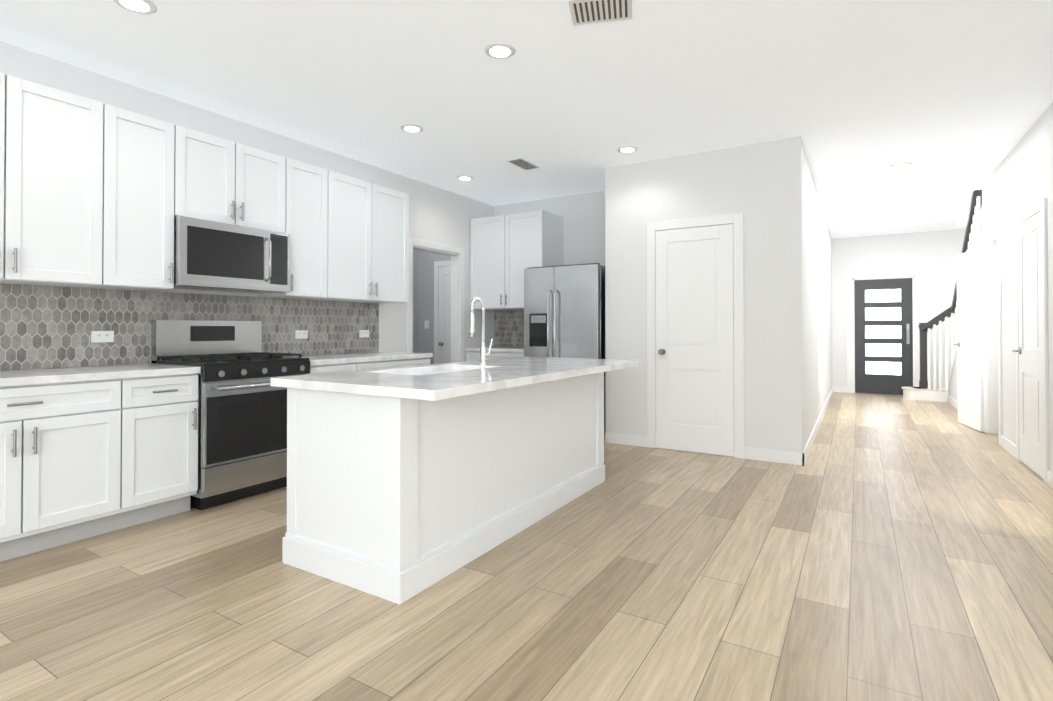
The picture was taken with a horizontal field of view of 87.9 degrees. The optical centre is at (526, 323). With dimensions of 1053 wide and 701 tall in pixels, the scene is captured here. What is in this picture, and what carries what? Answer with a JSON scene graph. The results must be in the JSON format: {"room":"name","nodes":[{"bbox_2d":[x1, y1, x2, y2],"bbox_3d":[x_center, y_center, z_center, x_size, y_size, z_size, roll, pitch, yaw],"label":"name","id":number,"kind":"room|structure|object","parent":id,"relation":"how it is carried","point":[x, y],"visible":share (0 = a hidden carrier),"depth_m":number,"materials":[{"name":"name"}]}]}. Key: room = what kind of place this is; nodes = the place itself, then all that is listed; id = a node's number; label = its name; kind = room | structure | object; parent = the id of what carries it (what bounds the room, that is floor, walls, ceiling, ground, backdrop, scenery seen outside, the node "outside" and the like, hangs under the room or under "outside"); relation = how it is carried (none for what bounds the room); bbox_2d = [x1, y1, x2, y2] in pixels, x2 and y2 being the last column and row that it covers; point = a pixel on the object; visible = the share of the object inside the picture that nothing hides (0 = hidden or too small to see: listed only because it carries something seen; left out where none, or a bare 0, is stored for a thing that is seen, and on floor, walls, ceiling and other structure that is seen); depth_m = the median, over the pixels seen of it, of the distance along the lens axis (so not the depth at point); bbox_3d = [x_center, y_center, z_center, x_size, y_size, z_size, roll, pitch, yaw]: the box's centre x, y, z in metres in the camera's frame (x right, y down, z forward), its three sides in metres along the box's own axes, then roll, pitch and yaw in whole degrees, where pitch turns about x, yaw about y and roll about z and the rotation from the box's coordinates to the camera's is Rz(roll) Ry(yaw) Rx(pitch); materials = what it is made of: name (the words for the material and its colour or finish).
{"room":"kitchen","nodes":[
{"label":"kitchen","id":0,"kind":"room"},
{"bbox_2d":[0,41,493,370],"bbox_3d":[-2.960,-0.210,3.172,0.120,2.760,9.770,0,-1,31],"label":"wall","id":1,"kind":"structure","parent":0,"point":[439,215],"depth_m":4.75,"materials":[{"name":"white paint"}]},
{"bbox_2d":[0,72,119,288],"bbox_3d":[-2.844,-0.762,2.913,0.349,1.070,0.988,0,-1,31],"label":"upper cabinet","id":2,"kind":"object","parent":1,"relation":"attached to","point":[96,194],"depth_m":3.02,"materials":[{"name":"white wood"}]},
{"bbox_2d":[100,108,187,290],"bbox_3d":[-2.519,-0.758,3.447,0.349,1.070,0.518,0,-1,31],"label":"upper cabinet","id":3,"kind":"object","parent":1,"relation":"attached to","point":[153,151],"depth_m":3.41,"materials":[{"name":"white wood"}]},
{"bbox_2d":[0,284,378,370],"bbox_3d":[-2.456,0.026,3.876,0.008,0.488,3.740,0,-1,31],"label":"backsplash","id":4,"kind":"structure","parent":1,"relation":"attached to","point":[41,327],"depth_m":3.61,"materials":[{"name":"tile"}]},
{"bbox_2d":[91,331,113,342],"bbox_3d":[-2.693,0.082,3.470,0.008,0.072,0.120,0,-1,31],"label":"electrical outlet plate","id":5,"kind":"object","parent":4,"relation":"attached to","point":[102,336],"visible":1,"depth_m":3.47,"materials":[{"name":"white plastic"}]},
{"bbox_2d":[295,330,307,338],"bbox_3d":[-1.939,0.093,4.708,0.008,0.072,0.120,0,-1,31],"label":"electrical outlet plate","id":6,"kind":"object","parent":4,"relation":"attached to","point":[301,334],"visible":1,"depth_m":4.71,"materials":[{"name":"white plastic"}]},
{"bbox_2d":[359,330,368,337],"bbox_3d":[-1.575,0.098,5.306,0.008,0.072,0.120,0,-1,31],"label":"electrical outlet plate","id":7,"kind":"object","parent":4,"relation":"attached to","point":[363,333],"visible":1,"depth_m":5.29,"materials":[{"name":"white plastic"}]},
{"bbox_2d":[188,128,287,233],"bbox_3d":[-2.210,-0.991,3.958,0.349,0.595,0.800,0,-1,31],"label":"upper cabinet","id":8,"kind":"object","parent":1,"relation":"attached to","point":[230,182],"depth_m":3.87,"materials":[{"name":"white wood"}]},
{"bbox_2d":[174,216,289,293],"bbox_3d":[-2.165,-0.466,3.926,0.454,0.445,0.796,0,-1,31],"label":"microwave","id":9,"kind":"object","parent":8,"relation":"attached to","point":[215,256],"visible":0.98,"depth_m":3.78,"materials":[{"name":"silver metal"}]},
{"bbox_2d":[259,158,335,299],"bbox_3d":[-1.900,-0.749,4.464,0.349,1.070,0.518,0,-1,31],"label":"upper cabinet","id":10,"kind":"object","parent":1,"relation":"attached to","point":[311,189],"depth_m":4.42,"materials":[{"name":"white wood"}]},
{"bbox_2d":[327,172,408,302],"bbox_3d":[-1.566,-0.744,5.013,0.349,1.070,1.024,0,-1,31],"label":"upper cabinet","id":11,"kind":"object","parent":1,"relation":"attached to","point":[372,220],"depth_m":4.94,"materials":[{"name":"white wood"}]},
{"bbox_2d":[407,237,463,362],"bbox_3d":[-1.068,0.136,6.262,0.138,2.120,0.980,0,-1,31],"label":"door frame","id":12,"kind":"structure","parent":1,"relation":"attached to","point":[457,307],"depth_m":6.58,"materials":[{"name":"white wood"}]},
{"bbox_2d":[413,249,417,352],"bbox_3d":[-2.316,-0.177,7.059,0.120,2.760,2.720,0,-1,31],"label":"wall","id":13,"kind":"structure","parent":0,"point":[415,252],"depth_m":8.06,"materials":[{"name":"grey paint"}]},
{"bbox_2d":[418,250,450,363],"bbox_3d":[-1.000,-0.171,7.780,1.320,2.760,0.120,0,-1,31],"label":"wall","id":14,"kind":"structure","parent":0,"point":[423,292],"depth_m":7.99,"materials":[{"name":"grey paint"}]},
{"bbox_2d":[425,320,428,328],"bbox_3d":[-1.460,0.011,7.982,0.080,0.120,0.009,0,-1,31],"label":"switch plate","id":15,"kind":"object","parent":14,"relation":"attached to","point":[426,324],"visible":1,"depth_m":7.97,"materials":[{"name":"white plastic"}]},
{"bbox_2d":[434,260,450,363],"bbox_3d":[-0.954,0.153,7.668,0.886,2.110,0.018,0,-1,31],"label":"door frame","id":16,"kind":"structure","parent":14,"relation":"attached to","point":[437,264],"depth_m":7.87,"materials":[{"name":"white wood"}]},
{"bbox_2d":[438,266,450,363],"bbox_3d":[-0.971,0.189,7.641,0.730,2.022,0.080,0,-1,31],"label":"room door","id":17,"kind":"structure","parent":14,"relation":"in","point":[444,314],"depth_m":7.80,"materials":[{"name":"white wood"}]},
{"bbox_2d":[0,392,1052,700],"bbox_3d":[1.765,1.201,3.346,13.600,0.060,16.200,0,-1,31],"label":"floor","id":18,"kind":"structure","parent":0,"point":[886,548],"depth_m":2.31,"materials":[{"name":"brown wood"}]},
{"bbox_2d":[0,380,139,561],"bbox_3d":[-2.729,0.734,2.830,0.619,0.864,0.968,0,-1,31],"label":"base cabinet","id":19,"kind":"object","parent":18,"relation":"on","point":[86,452],"depth_m":2.83,"materials":[{"name":"white wood"}]},
{"bbox_2d":[0,364,199,387],"bbox_3d":[-2.723,0.282,2.828,0.635,0.040,1.676,0,-1,31],"label":"countertop","id":20,"kind":"structure","parent":19,"relation":"on","point":[8,378],"depth_m":3.01,"materials":[{"name":"white stone"}]},
{"bbox_2d":[140,372,200,523],"bbox_3d":[-2.419,0.739,3.339,0.619,0.864,0.479,0,-1,31],"label":"base cabinet","id":21,"kind":"object","parent":18,"relation":"on","point":[168,404],"depth_m":3.25,"materials":[{"name":"white wood"}]},
{"bbox_2d":[151,320,309,509],"bbox_3d":[-2.044,0.576,3.843,0.737,1.200,0.760,0,-1,31],"label":"gas range","id":22,"kind":"object","parent":18,"relation":"on","point":[242,428],"visible":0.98,"depth_m":3.65,"materials":[{"name":"silver metal"}]},
{"bbox_2d":[308,364,363,374],"bbox_3d":[-1.754,0.748,4.432,0.619,0.864,0.539,0,-1,31],"label":"base cabinet","id":23,"kind":"object","parent":18,"relation":"on","point":[316,368],"depth_m":4.26,"materials":[{"name":"white"}]},
{"bbox_2d":[364,356,431,369],"bbox_3d":[-1.430,0.753,4.964,0.619,0.864,0.964,0,-1,31],"label":"base cabinet","id":24,"kind":"object","parent":18,"relation":"on","point":[376,364],"depth_m":4.81,"materials":[{"name":"white wood"}]},
{"bbox_2d":[289,352,431,367],"bbox_3d":[-1.528,0.299,4.792,0.635,0.040,1.386,0,-1,31],"label":"countertop","id":25,"kind":"structure","parent":24,"relation":"on","point":[351,358],"depth_m":4.61,"materials":[{"name":"white stone"}]},
{"bbox_2d":[282,373,604,604],"bbox_3d":[-0.301,0.739,3.376,0.783,0.864,2.141,0,-1,31],"label":"kitchen island","id":26,"kind":"object","parent":18,"relation":"on","point":[406,483],"depth_m":2.57,"materials":[{"name":"white wood"}]},
{"bbox_2d":[270,357,640,400],"bbox_3d":[-0.187,0.287,3.345,1.024,0.040,2.324,0,-1,31],"label":"island countertop","id":27,"kind":"structure","parent":26,"relation":"on","point":[468,378],"depth_m":2.66,"materials":[{"name":"white stone"}]},
{"bbox_2d":[418,369,453,372],"bbox_3d":[-0.521,0.410,3.193,0.419,0.232,0.771,0,-1,31],"label":"sink","id":28,"kind":"object","parent":27,"relation":"in","point":[419,370],"depth_m":3.44,"materials":[{"name":"white ceramic"}]},
{"bbox_2d":[469,296,492,364],"bbox_3d":[-0.296,0.045,3.527,0.102,0.445,0.171,0,-1,31],"label":"faucet","id":29,"kind":"object","parent":27,"relation":"on","point":[483,353],"visible":1,"depth_m":3.56,"materials":[{"name":"silver metal"}]},
{"bbox_2d":[464,346,523,361],"bbox_3d":[-0.180,0.747,6.663,0.988,0.905,0.658,0,-1,31],"label":"base cabinet","id":30,"kind":"object","parent":18,"relation":"on","point":[473,353],"visible":0.04,"depth_m":6.46,"materials":[{"name":"white wood"}]},
{"bbox_2d":[524,263,605,438],"bbox_3d":[0.557,0.294,6.005,0.860,1.800,0.966,0,-1,31],"label":"refrigerator","id":31,"kind":"object","parent":18,"relation":"on","point":[564,311],"visible":0.52,"depth_m":5.61,"materials":[{"name":"silver metal"}]},
{"bbox_2d":[901,386,948,401],"bbox_3d":[5.858,-0.107,6.933,1.620,2.618,3.985,0,-1,31],"label":"stairs","id":32,"kind":"structure","parent":18,"relation":"on","point":[918,393],"depth_m":8.62,"materials":[{"name":"white wood"}]},
{"bbox_2d":[918,190,981,391],"bbox_3d":[5.786,-0.303,7.456,0.490,2.642,2.940,0,-1,31],"label":"stair railing","id":33,"kind":"object","parent":32,"relation":"on","point":[972,238],"visible":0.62,"depth_m":8.18,"materials":[{"name":"grey wood"}]},
{"bbox_2d":[0,0,1052,238],"bbox_3d":[1.765,-1.629,3.370,13.600,0.080,16.200,0,-1,31],"label":"ceiling","id":34,"kind":"structure","parent":0,"point":[950,100],"depth_m":3.56,"materials":[{"name":"white paint"}]},
{"bbox_2d":[113,0,156,13],"bbox_3d":[-1.947,-1.600,2.714,0.184,0.029,0.184,0,-1,31],"label":"recessed light","id":35,"kind":"object","parent":34,"relation":"in","point":[144,6],"visible":0.96,"depth_m":2.73,"materials":[{"name":"white"}]},
{"bbox_2d":[400,124,422,132],"bbox_3d":[-0.926,-1.585,4.411,0.184,0.029,0.184,0,-1,31],"label":"recessed light","id":36,"kind":"object","parent":34,"relation":"in","point":[413,128],"visible":0.88,"depth_m":4.39,"materials":[{"name":"white plastic"}]},
{"bbox_2d":[456,175,472,179],"bbox_3d":[-0.662,-1.573,5.865,0.184,0.029,0.184,0,-1,31],"label":"recessed light","id":37,"kind":"object","parent":34,"relation":"in","point":[463,177],"visible":0.79,"depth_m":5.83,"materials":[{"name":"white plastic"}]},
{"bbox_2d":[484,42,515,58],"bbox_3d":[-0.154,-1.596,3.180,0.184,0.029,0.184,0,-1,31],"label":"recessed light","id":38,"kind":"object","parent":34,"relation":"in","point":[499,50],"visible":0.88,"depth_m":3.16,"materials":[{"name":"white plastic"}]},
{"bbox_2d":[506,157,539,169],"bbox_3d":[-0.030,-1.567,5.364,0.180,0.010,0.360,0,-1,31],"label":"ceiling vent","id":39,"kind":"object","parent":34,"relation":"in","point":[523,163],"visible":1,"depth_m":5.33,"materials":[{"name":"white metal"}]},
{"bbox_2d":[568,0,631,24],"bbox_3d":[0.377,-1.589,2.763,0.310,0.010,0.220,0,0,11],"label":"ceiling vent","id":40,"kind":"object","parent":34,"relation":"in","point":[589,11],"visible":1,"depth_m":2.76,"materials":[{"name":"white metal"}]},
{"bbox_2d":[617,146,637,152],"bbox_3d":[0.912,-1.581,4.931,0.184,0.029,0.184,0,-1,31],"label":"recessed light","id":41,"kind":"object","parent":34,"relation":"in","point":[626,149],"visible":0.85,"depth_m":4.91,"materials":[{"name":"white"}]},
{"bbox_2d":[890,162,911,167],"bbox_3d":[3.707,-1.577,5.407,0.184,0.029,0.184,0,-1,31],"label":"recessed light","id":42,"kind":"object","parent":34,"relation":"in","point":[901,165],"visible":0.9,"depth_m":5.39,"materials":[{"name":"white plastic"}]},
{"bbox_2d":[494,190,604,346],"bbox_3d":[0.479,-0.180,6.728,2.060,2.760,0.120,0,-1,31],"label":"wall","id":43,"kind":"structure","parent":0,"point":[583,215],"depth_m":6.58,"materials":[{"name":"white paint"}]},
{"bbox_2d":[494,310,523,346],"bbox_3d":[-0.012,0.060,6.949,0.971,0.473,0.008,0,-1,31],"label":"backsplash","id":44,"kind":"structure","parent":43,"relation":"attached to","point":[508,328],"depth_m":7.07,"materials":[{"name":"tile"}]},
{"bbox_2d":[470,210,562,309],"bbox_3d":[-0.134,-0.740,6.706,1.031,1.120,0.558,0,-1,31],"label":"upper cabinet","id":45,"kind":"object","parent":43,"relation":"attached to","point":[506,250],"visible":0.9,"depth_m":6.50,"materials":[{"name":"white wood"}]},
{"bbox_2d":[605,136,803,456],"bbox_3d":[1.581,-0.194,5.085,1.770,2.760,0.120,0,-1,31],"label":"wall","id":46,"kind":"structure","parent":0,"point":[759,185],"depth_m":4.80,"materials":[{"name":"white paint"}]},
{"bbox_2d":[605,432,646,446],"bbox_3d":[0.978,1.139,5.363,0.440,0.100,0.014,0,-1,31],"label":"baseboard","id":47,"kind":"structure","parent":46,"relation":"attached to","point":[634,440],"depth_m":5.36,"materials":[{"name":"white wood"}]},
{"bbox_2d":[656,224,733,455],"bbox_3d":[1.520,0.146,5.002,0.704,2.062,0.080,0,-1,31],"label":"pantry door","id":48,"kind":"structure","parent":46,"relation":"in","point":[694,346],"depth_m":5.02,"materials":[{"name":"white wood"}]},
{"bbox_2d":[647,213,743,458],"bbox_3d":[1.537,0.106,5.029,0.880,2.160,0.018,0,-1,31],"label":"door frame","id":49,"kind":"structure","parent":46,"relation":"attached to","point":[736,220],"depth_m":4.90,"materials":[{"name":"white wood"}]},
{"bbox_2d":[744,447,800,464],"bbox_3d":[2.097,1.133,4.682,0.440,0.100,0.014,0,-1,31],"label":"baseboard","id":50,"kind":"structure","parent":46,"relation":"attached to","point":[786,457],"depth_m":4.67,"materials":[{"name":"white wood"}]},
{"bbox_2d":[802,141,832,447],"bbox_3d":[3.916,-0.174,7.335,0.120,2.760,6.150,0,-1,31],"label":"wall","id":51,"kind":"structure","parent":0,"point":[817,315],"depth_m":5.97,"materials":[{"name":"white paint"}]},
{"bbox_2d":[801,386,833,465],"bbox_3d":[3.907,1.154,7.180,0.014,0.100,6.164,0,-1,31],"label":"baseboard","id":52,"kind":"structure","parent":51,"relation":"attached to","point":[804,455],"depth_m":5.63,"materials":[{"name":"white wood"}]},
{"bbox_2d":[832,227,981,387],"bbox_3d":[6.705,-1.479,9.178,2.740,5.400,0.120,0,-1,31],"label":"wall","id":53,"kind":"structure","parent":0,"point":[931,256],"depth_m":9.26,"materials":[{"name":"white paint"}]},
{"bbox_2d":[854,278,912,394],"bbox_3d":[6.154,0.221,9.423,0.840,1.985,0.109,0,-1,31],"label":"entry door","id":54,"kind":"structure","parent":53,"relation":"in","point":[883,336],"depth_m":9.43,"materials":[{"name":"grey wood"}]},
{"bbox_2d":[846,270,921,392],"bbox_3d":[6.183,0.166,9.471,1.080,2.115,0.138,0,-1,31],"label":"door frame","id":55,"kind":"structure","parent":53,"relation":"attached to","point":[915,276],"depth_m":9.45,"materials":[{"name":"white wood"}]},
{"bbox_2d":[962,208,981,219],"bbox_3d":[7.260,-2.904,8.536,0.870,2.560,0.420,0,-1,31],"label":"wall","id":56,"kind":"structure","parent":0,"point":[965,217],"depth_m":8.51,"materials":[{"name":"white paint"}]},
{"bbox_2d":[949,103,1052,471],"bbox_3d":[4.557,-0.194,5.081,0.120,2.760,7.846,0,-1,31],"label":"wall","id":57,"kind":"structure","parent":0,"point":[1018,182],"depth_m":4.91,"materials":[{"name":"white paint"}]},
{"bbox_2d":[948,396,957,409],"bbox_3d":[5.803,1.155,7.246,0.014,0.100,2.840,0,-1,31],"label":"baseboard","id":58,"kind":"structure","parent":57,"relation":"attached to","point":[953,402],"depth_m":7.99,"materials":[{"name":"white wood"}]},
{"bbox_2d":[953,248,984,431],"bbox_3d":[5.105,0.178,6.316,0.207,2.022,0.672,0,-1,31],"label":"closet door leaf","id":59,"kind":"structure","parent":57,"relation":"in","point":[970,344],"depth_m":6.23,"materials":[{"name":"white wood"}]},
{"bbox_2d":[982,229,1002,444],"bbox_3d":[4.896,0.136,5.652,0.138,2.110,0.830,0,-1,31],"label":"trim","id":60,"kind":"structure","parent":57,"relation":"attached to","point":[993,333],"depth_m":5.92,"materials":[{"name":"white wood"}]},
{"bbox_2d":[1001,435,1016,457],"bbox_3d":[4.465,1.136,5.046,0.014,0.100,0.630,0,-1,31],"label":"baseboard","id":61,"kind":"structure","parent":57,"relation":"attached to","point":[1006,444],"depth_m":5.02,"materials":[{"name":"white wood"}]},
{"bbox_2d":[1012,211,1042,478],"bbox_3d":[4.045,0.162,4.420,0.070,2.022,0.724,0,-1,31],"label":"closet door","id":62,"kind":"structure","parent":57,"relation":"in","point":[1029,350],"depth_m":4.39,"materials":[{"name":"white wood"}]},
{"bbox_2d":[1015,198,1048,482],"bbox_3d":[4.068,0.125,4.406,0.018,2.110,0.880,0,-1,31],"label":"trim","id":63,"kind":"structure","parent":57,"relation":"attached to","point":[1037,207],"depth_m":4.07,"materials":[{"name":"white wood"}]},
{"bbox_2d":[1047,470,1052,487],"bbox_3d":[3.147,1.117,2.880,0.014,0.100,2.640,0,-1,31],"label":"baseboard","id":64,"kind":"structure","parent":57,"relation":"attached to","point":[1049,474],"depth_m":3.96,"materials":[{"name":"white wood"}]}
]}

